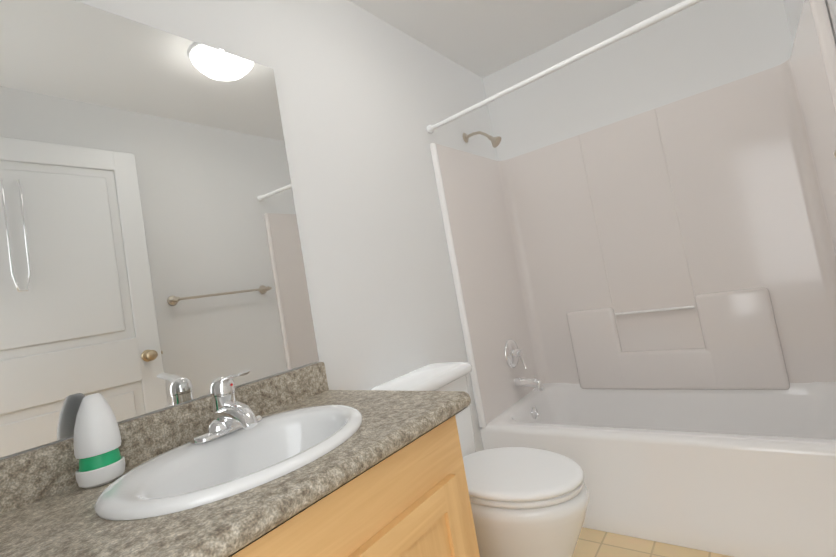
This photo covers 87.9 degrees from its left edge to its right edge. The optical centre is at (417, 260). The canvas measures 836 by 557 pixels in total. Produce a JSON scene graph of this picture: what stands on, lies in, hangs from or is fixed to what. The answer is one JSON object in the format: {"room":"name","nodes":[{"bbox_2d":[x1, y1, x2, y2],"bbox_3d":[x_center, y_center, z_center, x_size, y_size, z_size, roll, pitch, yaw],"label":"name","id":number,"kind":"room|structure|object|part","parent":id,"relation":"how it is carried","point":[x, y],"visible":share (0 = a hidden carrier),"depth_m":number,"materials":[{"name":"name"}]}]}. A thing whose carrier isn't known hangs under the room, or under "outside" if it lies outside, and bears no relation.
{"room":"bathroom","nodes":[
{"label":"bathroom","id":0,"kind":"room"},
{"bbox_2d":[0,0,497,459],"bbox_3d":[-0.596,0.086,1.278,0.109,2.440,4.200,-12,-4,37],"label":"wall","id":1,"kind":"structure","parent":0,"point":[151,258],"depth_m":1.27,"materials":[{"name":"white paint"}]},
{"bbox_2d":[463,131,500,147],"bbox_3d":[0.373,-0.707,2.505,0.218,0.148,0.068,-12,-4,37],"label":"shower head","id":2,"kind":"object","parent":1,"relation":"attached to","point":[495,141],"visible":1,"depth_m":2.48},
{"bbox_2d":[349,0,641,77],"bbox_3d":[-0.184,-1.302,0.872,1.720,0.100,4.200,-12,-4,37],"label":"ceiling","id":3,"kind":"structure","parent":0,"point":[482,38],"depth_m":2.33,"materials":[{"name":"white paint"}]},
{"bbox_2d":[427,0,702,132],"bbox_3d":[0.633,-0.831,1.797,1.517,0.070,0.080,-12,-4,37],"label":"rail","id":4,"kind":"object","parent":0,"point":[660,16],"visible":1,"depth_m":1.76,"materials":[{"name":"white plastic"}]},
{"bbox_2d":[483,0,792,160],"bbox_3d":[1.266,-0.164,2.426,1.520,2.440,0.100,-12,-4,37],"label":"wall","id":5,"kind":"structure","parent":0,"point":[702,46],"depth_m":2.37,"materials":[{"name":"white paint"}]},
{"bbox_2d":[572,527,732,556],"bbox_3d":[0.248,1.196,0.715,1.720,0.100,4.200,-12,-4,37],"label":"floor","id":6,"kind":"structure","parent":0,"point":[594,543],"depth_m":1.68,"materials":[{"name":"tile"}]},
{"bbox_2d":[0,362,479,556],"bbox_3d":[-0.303,0.741,0.906,0.588,1.005,0.910,-12,-4,37],"label":"bathroom vanity","id":7,"kind":"object","parent":6,"relation":"on","point":[305,461],"visible":1,"depth_m":0.88,"materials":[{"name":"grey stone"}]},
{"bbox_2d":[73,393,124,487],"bbox_3d":[-0.673,0.371,0.910,0.084,0.180,0.084,-12,-4,37],"label":"air freshener","id":8,"kind":"object","parent":7,"relation":"on","point":[97,440],"visible":1,"depth_m":0.88,"materials":[{"name":"white plastic"}]},
{"bbox_2d":[190,369,262,444],"bbox_3d":[-0.447,0.339,1.050,0.150,0.147,0.176,-12,-4,37],"label":"faucet","id":9,"kind":"object","parent":7,"relation":"on","point":[233,419],"depth_m":1.04,"materials":[{"name":"silver metal"}]},
{"bbox_2d":[94,404,362,548],"bbox_3d":[-0.364,0.411,0.936,0.432,0.400,0.546,-12,-4,37],"label":"sink","id":10,"kind":"object","parent":7,"relation":"in","point":[241,454],"depth_m":0.89,"materials":[{"name":"white ceramic"}]},
{"bbox_3d":[0.019,0.789,0.891,0.019,0.530,0.371,-12,-4,37],"label":"door","id":11,"kind":"part","parent":7,"relation":"part of","materials":[{"name":"brown wood"}]},
{"bbox_2d":[370,362,588,556],"bbox_3d":[0.252,0.793,1.532,0.679,0.787,0.454,-12,-4,37],"label":"toilet","id":12,"kind":"object","parent":6,"relation":"on","point":[528,502],"visible":0.69,"depth_m":1.35,"materials":[{"name":"white ceramic"}]},
{"bbox_3d":[0.014,0.467,1.690,0.230,0.043,0.454,-12,-4,37],"label":"tank lid","id":13,"kind":"part","parent":12,"relation":"part of","materials":[{"name":"white ceramic"}]},
{"bbox_3d":[0.320,0.713,1.476,0.470,0.028,0.363,-12,-4,37],"label":"lid","id":14,"kind":"part","parent":12,"relation":"part of","materials":[{"name":"white plastic"}]},
{"bbox_3d":[0.361,0.957,1.461,0.481,0.420,0.365,-12,-4,37],"label":"bowl","id":15,"kind":"part","parent":12,"relation":"part of","materials":[{"name":"white ceramic"}]},
{"bbox_2d":[430,0,835,556],"bbox_3d":[1.039,0.153,2.041,1.512,1.844,0.814,-12,-4,37],"label":"bathtub","id":16,"kind":"object","parent":6,"relation":"on","point":[646,301],"visible":0.94,"depth_m":2.15,"materials":[{"name":"white plastic"}]},
{"bbox_3d":[0.567,0.529,2.468,0.076,0.174,0.164,-12,-4,37],"label":"valve trim","id":17,"kind":"part","parent":16,"relation":"part of","materials":[{"name":"silver metal"}]},
{"bbox_3d":[0.626,0.682,2.433,0.156,0.085,0.056,-12,-4,37],"label":"spout","id":18,"kind":"part","parent":16,"relation":"part of","materials":[{"name":"silver metal"}]},
{"bbox_2d":[783,0,804,43],"bbox_3d":[1.590,-1.085,1.764,0.100,0.206,0.466,-12,-4,37],"label":"wall","id":19,"kind":"structure","parent":0,"point":[793,8],"depth_m":1.85,"materials":[{"name":"white paint"}]},
{"bbox_2d":[825,0,835,43],"bbox_3d":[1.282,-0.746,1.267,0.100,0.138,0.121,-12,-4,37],"label":"wall","id":20,"kind":"structure","parent":0,"point":[830,4],"depth_m":1.31,"materials":[{"name":"white paint"}]}
]}

